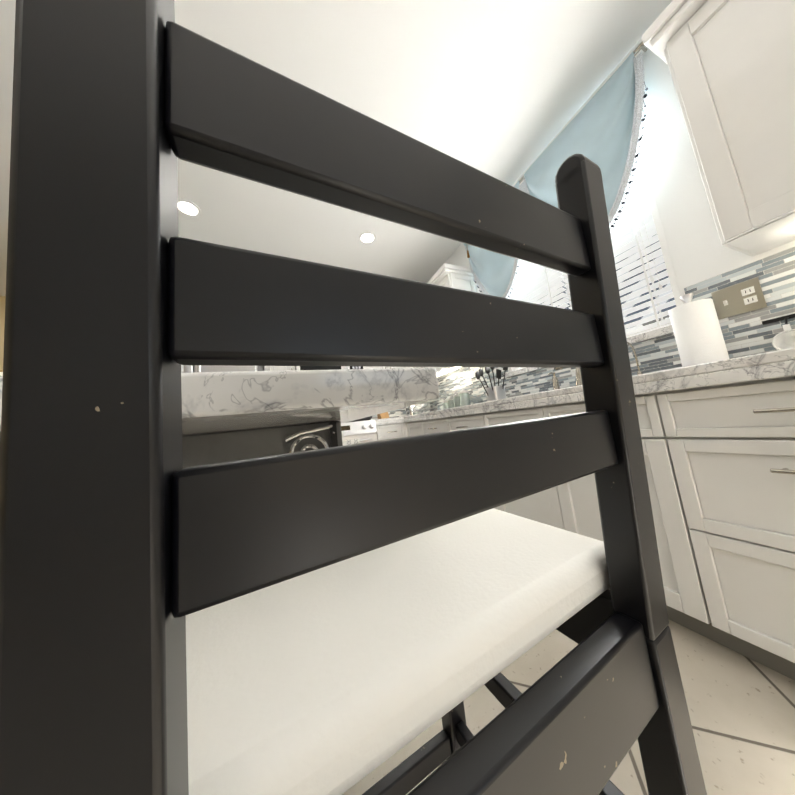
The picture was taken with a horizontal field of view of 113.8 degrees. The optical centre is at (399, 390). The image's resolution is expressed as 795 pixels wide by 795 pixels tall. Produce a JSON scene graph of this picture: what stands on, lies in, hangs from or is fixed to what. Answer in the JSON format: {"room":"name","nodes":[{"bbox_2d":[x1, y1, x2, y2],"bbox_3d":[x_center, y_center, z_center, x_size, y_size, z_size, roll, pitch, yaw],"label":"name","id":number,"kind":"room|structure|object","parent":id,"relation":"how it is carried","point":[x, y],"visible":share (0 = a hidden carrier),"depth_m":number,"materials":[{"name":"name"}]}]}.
{"room":"kitchen","nodes":[
{"label":"kitchen","id":0,"kind":"room"},
{"bbox_2d":[0,296,5,369],"bbox_3d":[-2.212,0.205,3.768,4.845,2.750,0.300,-3,-8,-23],"label":"wall","id":1,"kind":"structure","parent":0,"point":[2,312],"depth_m":2.87,"materials":[{"name":"beige paint"}]},
{"bbox_2d":[0,0,671,295],"bbox_3d":[-1.817,-1.718,0.492,6.770,0.100,7.500,-3,-8,-23],"label":"ceiling","id":2,"kind":"structure","parent":0,"point":[503,90],"depth_m":1.48,"materials":[{"name":"white paint"}]},
{"bbox_2d":[178,199,200,216],"bbox_3d":[-1.701,-1.464,2.085,0.170,0.010,0.170,-3,-8,-23],"label":"recessed light","id":3,"kind":"object","parent":2,"relation":"in","point":[188,208],"visible":0.85,"depth_m":2.09,"materials":[{"name":"beige"}]},
{"bbox_2d":[359,231,375,243],"bbox_3d":[-0.323,-1.545,2.631,0.170,0.010,0.170,-3,-8,-23],"label":"recessed light","id":4,"kind":"object","parent":2,"relation":"in","point":[367,237],"visible":1,"depth_m":2.63,"materials":[{"name":"beige"}]},
{"bbox_2d":[342,620,794,794],"bbox_3d":[-1.504,1.090,0.121,6.770,0.100,7.500,-3,-8,-23],"label":"floor","id":5,"kind":"structure","parent":0,"point":[741,709],"depth_m":0.68,"materials":[{"name":"tile"}]},
{"bbox_2d":[181,365,263,372],"bbox_3d":[-1.700,0.463,2.323,0.876,1.752,0.957,-3,-8,-23],"label":"fridge","id":6,"kind":"object","parent":5,"relation":"on","point":[202,368],"visible":0.06,"depth_m":2.09,"materials":[{"name":"metal"}]},
{"bbox_2d":[182,420,351,468],"bbox_3d":[-1.375,0.635,0.527,2.490,0.874,0.604,-3,-8,-23],"label":"kitchen island","id":7,"kind":"object","parent":5,"relation":"on","point":[217,447],"depth_m":0.72,"materials":[{"name":"wood"}]},
{"bbox_2d":[0,368,438,442],"bbox_3d":[-1.310,0.142,0.400,2.540,0.050,1.084,-3,-8,-23],"label":"island countertop","id":8,"kind":"structure","parent":7,"relation":"on","point":[241,401],"depth_m":0.33,"materials":[{"name":"grey stone"}]},
{"bbox_2d":[0,0,706,794],"bbox_3d":[-0.003,0.334,0.327,0.450,1.115,0.466,-2,-8,-28],"label":"bar stool","id":9,"kind":"object","parent":5,"relation":"on","point":[338,620],"visible":1,"depth_m":0.14,"materials":[{"name":"black wood"}]},
{"bbox_2d":[341,416,376,444],"bbox_3d":[-0.671,0.766,2.847,0.760,1.065,0.755,-3,-8,-23],"label":"range","id":10,"kind":"object","parent":5,"relation":"on","point":[363,430],"visible":0.17,"depth_m":2.68,"materials":[{"name":"metal"}]},
{"bbox_2d":[341,438,362,444],"bbox_3d":[-0.463,0.690,2.554,0.171,0.395,0.040,-3,-8,-23],"label":"towel","id":11,"kind":"object","parent":10,"relation":"hanging from","point":[354,441],"depth_m":2.57,"materials":[{"name":"white fabric"}]},
{"bbox_2d":[375,419,406,440],"bbox_3d":[-0.146,0.828,3.101,0.377,0.893,0.721,-3,-8,-23],"label":"base cabinet","id":12,"kind":"object","parent":5,"relation":"on","point":[393,430],"depth_m":2.85,"materials":[{"name":"paint"}]},
{"bbox_2d":[403,423,426,436],"bbox_3d":[0.488,0.718,2.798,0.677,0.893,0.473,-3,-8,-23],"label":"base cabinet","id":13,"kind":"object","parent":5,"relation":"on","point":[413,429],"depth_m":2.75,"materials":[{"name":"paint"}]},
{"bbox_2d":[423,419,442,433],"bbox_3d":[0.653,0.652,2.439,0.643,0.893,0.572,-3,-8,-23],"label":"base cabinet","id":14,"kind":"object","parent":5,"relation":"on","point":[433,425],"depth_m":2.39,"materials":[{"name":"paint"}]},
{"bbox_2d":[439,415,474,431],"bbox_3d":[0.822,0.579,2.029,0.643,0.893,0.572,-3,-8,-23],"label":"base cabinet","id":15,"kind":"object","parent":5,"relation":"on","point":[460,421],"depth_m":2.01,"materials":[{"name":"paint"}]},
{"bbox_2d":[475,403,678,623],"bbox_3d":[1.066,0.474,1.436,0.643,0.893,0.971,-3,-8,-23],"label":"base cabinet","id":16,"kind":"object","parent":5,"relation":"on","point":[572,506],"depth_m":1.25,"materials":[{"name":"paint"}]},
{"bbox_2d":[635,379,794,680],"bbox_3d":[1.351,0.350,0.742,0.643,0.893,0.672,-3,-8,-23],"label":"base cabinet","id":17,"kind":"object","parent":5,"relation":"on","point":[718,440],"depth_m":0.78,"materials":[{"name":"paint"}]},
{"bbox_2d":[379,347,794,426],"bbox_3d":[0.876,0.035,1.357,0.993,0.070,4.928,-3,-8,-23],"label":"countertop","id":18,"kind":"structure","parent":17,"relation":"on","point":[779,364],"depth_m":0.86,"materials":[{"name":"grey stone"}]},
{"bbox_2d":[377,412,388,418],"bbox_3d":[-0.225,0.202,3.352,0.110,0.361,0.208,-3,-8,-23],"label":"knife block","id":19,"kind":"object","parent":18,"relation":"on","point":[383,415],"depth_m":3.26,"materials":[{"name":"brown wood"}]},
{"bbox_2d":[406,402,430,415],"bbox_3d":[0.254,0.264,3.538,0.340,0.181,0.170,-3,-8,-23],"label":"toaster","id":20,"kind":"object","parent":18,"relation":"on","point":[424,407],"visible":0.62,"depth_m":3.46,"materials":[{"name":"silver metal"}]},
{"bbox_2d":[445,398,450,408],"bbox_3d":[0.609,0.155,3.002,0.089,0.177,0.089,-2,-9,-32],"label":"canister","id":21,"kind":"object","parent":18,"relation":"on","point":[447,401],"depth_m":3.01,"materials":[{"name":"clear glass"}]},
{"bbox_2d":[443,399,450,409],"bbox_3d":[0.567,0.184,3.106,0.084,0.157,0.084,-3,-8,-23],"label":"jar","id":22,"kind":"object","parent":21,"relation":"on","point":[445,404],"depth_m":3.07,"materials":[{"name":"clear glass"}]},
{"bbox_2d":[447,396,456,409],"bbox_3d":[0.609,0.155,3.002,0.090,0.177,0.090,-3,-8,-23],"label":"jar","id":23,"kind":"object","parent":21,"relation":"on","point":[450,400],"depth_m":2.97,"materials":[{"name":"clear glass"}]},
{"bbox_2d":[450,394,456,407],"bbox_3d":[0.655,0.125,2.890,0.095,0.197,0.095,-2,-9,-32],"label":"canister","id":24,"kind":"object","parent":18,"relation":"on","point":[453,401],"depth_m":2.89,"materials":[{"name":"clear glass"}]},
{"bbox_2d":[452,392,463,409],"bbox_3d":[0.655,0.125,2.890,0.096,0.197,0.096,-3,-8,-23],"label":"jar","id":25,"kind":"object","parent":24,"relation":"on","point":[456,399],"depth_m":2.85,"materials":[{"name":"clear glass"}]},
{"bbox_2d":[456,389,470,406],"bbox_3d":[0.703,0.094,2.772,0.103,0.217,0.103,-2,-9,-32],"label":"canister","id":26,"kind":"object","parent":18,"relation":"on","point":[462,398],"depth_m":2.74,"materials":[{"name":"clear glass"}]},
{"bbox_2d":[459,389,470,409],"bbox_3d":[0.703,0.094,2.772,0.104,0.217,0.104,-3,-8,-23],"label":"jar","id":27,"kind":"object","parent":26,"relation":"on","point":[464,394],"depth_m":2.73,"materials":[{"name":"clear glass"}]},
{"bbox_2d":[475,367,507,401],"bbox_3d":[0.844,-0.068,2.273,0.315,0.376,0.218,-3,-8,-23],"label":"utensil holder","id":28,"kind":"object","parent":18,"relation":"on","point":[494,392],"visible":0.71,"depth_m":2.25,"materials":[{"name":"metal"}]},
{"bbox_2d":[548,372,559,389],"bbox_3d":[1.096,-0.047,1.830,0.082,0.164,0.050,-3,-8,-23],"label":"soap dispenser","id":29,"kind":"object","parent":18,"relation":"on","point":[555,382],"visible":0.75,"depth_m":1.82,"materials":[{"name":"silver metal"}]},
{"bbox_2d":[554,368,581,385],"bbox_3d":[1.081,-0.176,1.611,0.255,0.364,0.135,-3,-8,-23],"label":"faucet","id":30,"kind":"object","parent":18,"relation":"on","point":[578,377],"visible":0.17,"depth_m":1.64,"materials":[{"name":"silver metal"}]},
{"bbox_2d":[627,342,642,374],"bbox_3d":[1.243,-0.152,1.380,0.160,0.221,0.040,-3,-8,-23],"label":"filter faucet","id":31,"kind":"object","parent":18,"relation":"on","point":[639,372],"visible":0.38,"depth_m":1.39,"materials":[{"name":"silver metal"}]},
{"bbox_2d":[668,293,728,366],"bbox_3d":[1.333,-0.259,1.160,0.216,0.355,0.216,-3,-8,-23],"label":"paper towel holder","id":32,"kind":"object","parent":18,"relation":"on","point":[698,334],"visible":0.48,"depth_m":1.11,"materials":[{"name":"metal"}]},
{"bbox_2d":[432,38,794,377],"bbox_3d":[1.411,-0.496,1.519,0.150,2.750,7.050,-3,-8,-23],"label":"wall","id":33,"kind":"structure","parent":0,"point":[698,251],"depth_m":1.30,"materials":[{"name":"white paint"}]},
{"bbox_2d":[371,407,405,419],"bbox_3d":[-0.577,0.203,3.425,2.070,0.454,0.011,-3,-8,-23],"label":"tile backsplash","id":34,"kind":"structure","parent":33,"relation":"attached to","point":[401,412],"depth_m":3.62,"materials":[{"name":"tile"}]},
{"bbox_2d":[412,367,454,378],"bbox_3d":[0.409,-0.642,3.211,0.365,0.940,0.758,-3,-8,-23],"label":"upper cabinet","id":35,"kind":"object","parent":33,"relation":"attached to","point":[440,370],"depth_m":3.05,"materials":[{"name":"paint"}]},
{"bbox_2d":[434,268,475,371],"bbox_3d":[0.611,-0.720,2.794,0.308,0.940,0.419,-3,-8,-23],"label":"upper cabinet","id":36,"kind":"object","parent":33,"relation":"attached to","point":[456,278],"depth_m":2.66,"materials":[{"name":"paint"}]},
{"bbox_2d":[463,41,647,297],"bbox_3d":[1.002,-1.255,1.953,0.186,0.920,1.541,-3,-8,-23],"label":"valance","id":37,"kind":"object","parent":33,"relation":"attached to","point":[602,130],"visible":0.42,"depth_m":1.49,"materials":[{"name":"blue fabric"}]},
{"bbox_2d":[505,325,673,377],"bbox_3d":[1.269,-0.230,1.830,0.194,0.039,1.210,-3,-8,-23],"label":"window sill","id":38,"kind":"structure","parent":33,"relation":"attached to","point":[653,334],"depth_m":1.43,"materials":[{"name":"stone"}]},
{"bbox_2d":[510,142,682,371],"bbox_3d":[1.215,-0.906,1.928,0.148,1.329,1.148,-3,-8,-23],"label":"window","id":39,"kind":"structure","parent":33,"relation":"in","point":[661,235],"depth_m":1.37,"materials":[{"name":"white"}]},
{"bbox_2d":[507,154,675,370],"bbox_3d":[1.195,-0.895,1.918,0.078,1.299,1.090,-3,-8,-23],"label":"window blind","id":40,"kind":"object","parent":39,"relation":"attached to","point":[530,275],"visible":0.29,"depth_m":1.52,"materials":[{"name":"white plastic"}]},
{"bbox_2d":[428,246,794,411],"bbox_3d":[1.309,-0.250,1.587,0.010,0.454,4.930,-3,-8,-23],"label":"tile backsplash","id":41,"kind":"structure","parent":33,"relation":"attached to","point":[747,333],"depth_m":1.19,"materials":[{"name":"tile"}]},
{"bbox_2d":[711,277,766,319],"bbox_3d":[1.477,-0.397,1.132,0.017,0.130,0.132,-3,-8,-23],"label":"electrical outlet plate","id":42,"kind":"object","parent":41,"relation":"attached to","point":[741,298],"visible":1,"depth_m":1.13,"materials":[{"name":"silver metal"}]},
{"bbox_2d":[762,313,794,349],"bbox_3d":[1.539,-0.226,0.949,0.062,0.157,0.240,-3,-8,-23],"label":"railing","id":43,"kind":"object","parent":41,"relation":"attached to","point":[785,339],"visible":0.88,"depth_m":1.02,"materials":[{"name":"ceramic"}]},
{"bbox_2d":[771,323,794,349],"bbox_3d":[1.516,-0.202,1.000,0.044,0.107,0.084,-3,-8,-23],"label":"cup","id":44,"kind":"object","parent":43,"relation":"on","point":[785,339],"depth_m":1.01,"materials":[{"name":"white ceramic"}]},
{"bbox_2d":[652,0,794,255],"bbox_3d":[1.488,-1.101,0.647,0.318,0.940,0.993,-3,-8,-23],"label":"upper cabinet","id":45,"kind":"object","parent":33,"relation":"attached to","point":[731,64],"depth_m":0.93,"materials":[{"name":"paint"}]},
{"bbox_3d":[-1.035,-0.027,3.002,3.248,2.750,0.816,-3,-8,-23],"label":"wall","id":46,"kind":"structure","parent":0,"visible":0},
{"bbox_2d":[264,366,294,370],"bbox_3d":[-1.427,-0.464,3.008,0.382,0.940,0.348,-3,-8,-23],"label":"upper cabinet","id":47,"kind":"object","parent":46,"relation":"attached to","point":[266,368],"depth_m":2.83,"materials":[{"name":"paint"}]},
{"bbox_2d":[295,366,362,369],"bbox_3d":[-0.856,-0.282,3.167,0.757,0.415,0.427,-3,-8,-23],"label":"microwave","id":48,"kind":"object","parent":47,"relation":"attached to","point":[324,367],"visible":0.02,"depth_m":3.00,"materials":[{"name":"metal"}]},
{"bbox_2d":[363,366,411,368],"bbox_3d":[-0.205,-0.536,3.498,0.705,0.940,0.396,-3,-8,-23],"label":"upper cabinet","id":49,"kind":"object","parent":46,"relation":"attached to","point":[364,367],"depth_m":3.27,"materials":[{"name":"paint"}]},
{"label":"outside","id":50,"kind":"structure","parent":0,"visible":0},
{"bbox_2d":[514,213,675,334],"bbox_3d":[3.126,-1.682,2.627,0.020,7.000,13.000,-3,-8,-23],"label":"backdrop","id":51,"kind":"structure","parent":50,"point":[644,309],"depth_m":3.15,"materials":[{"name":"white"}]}
]}

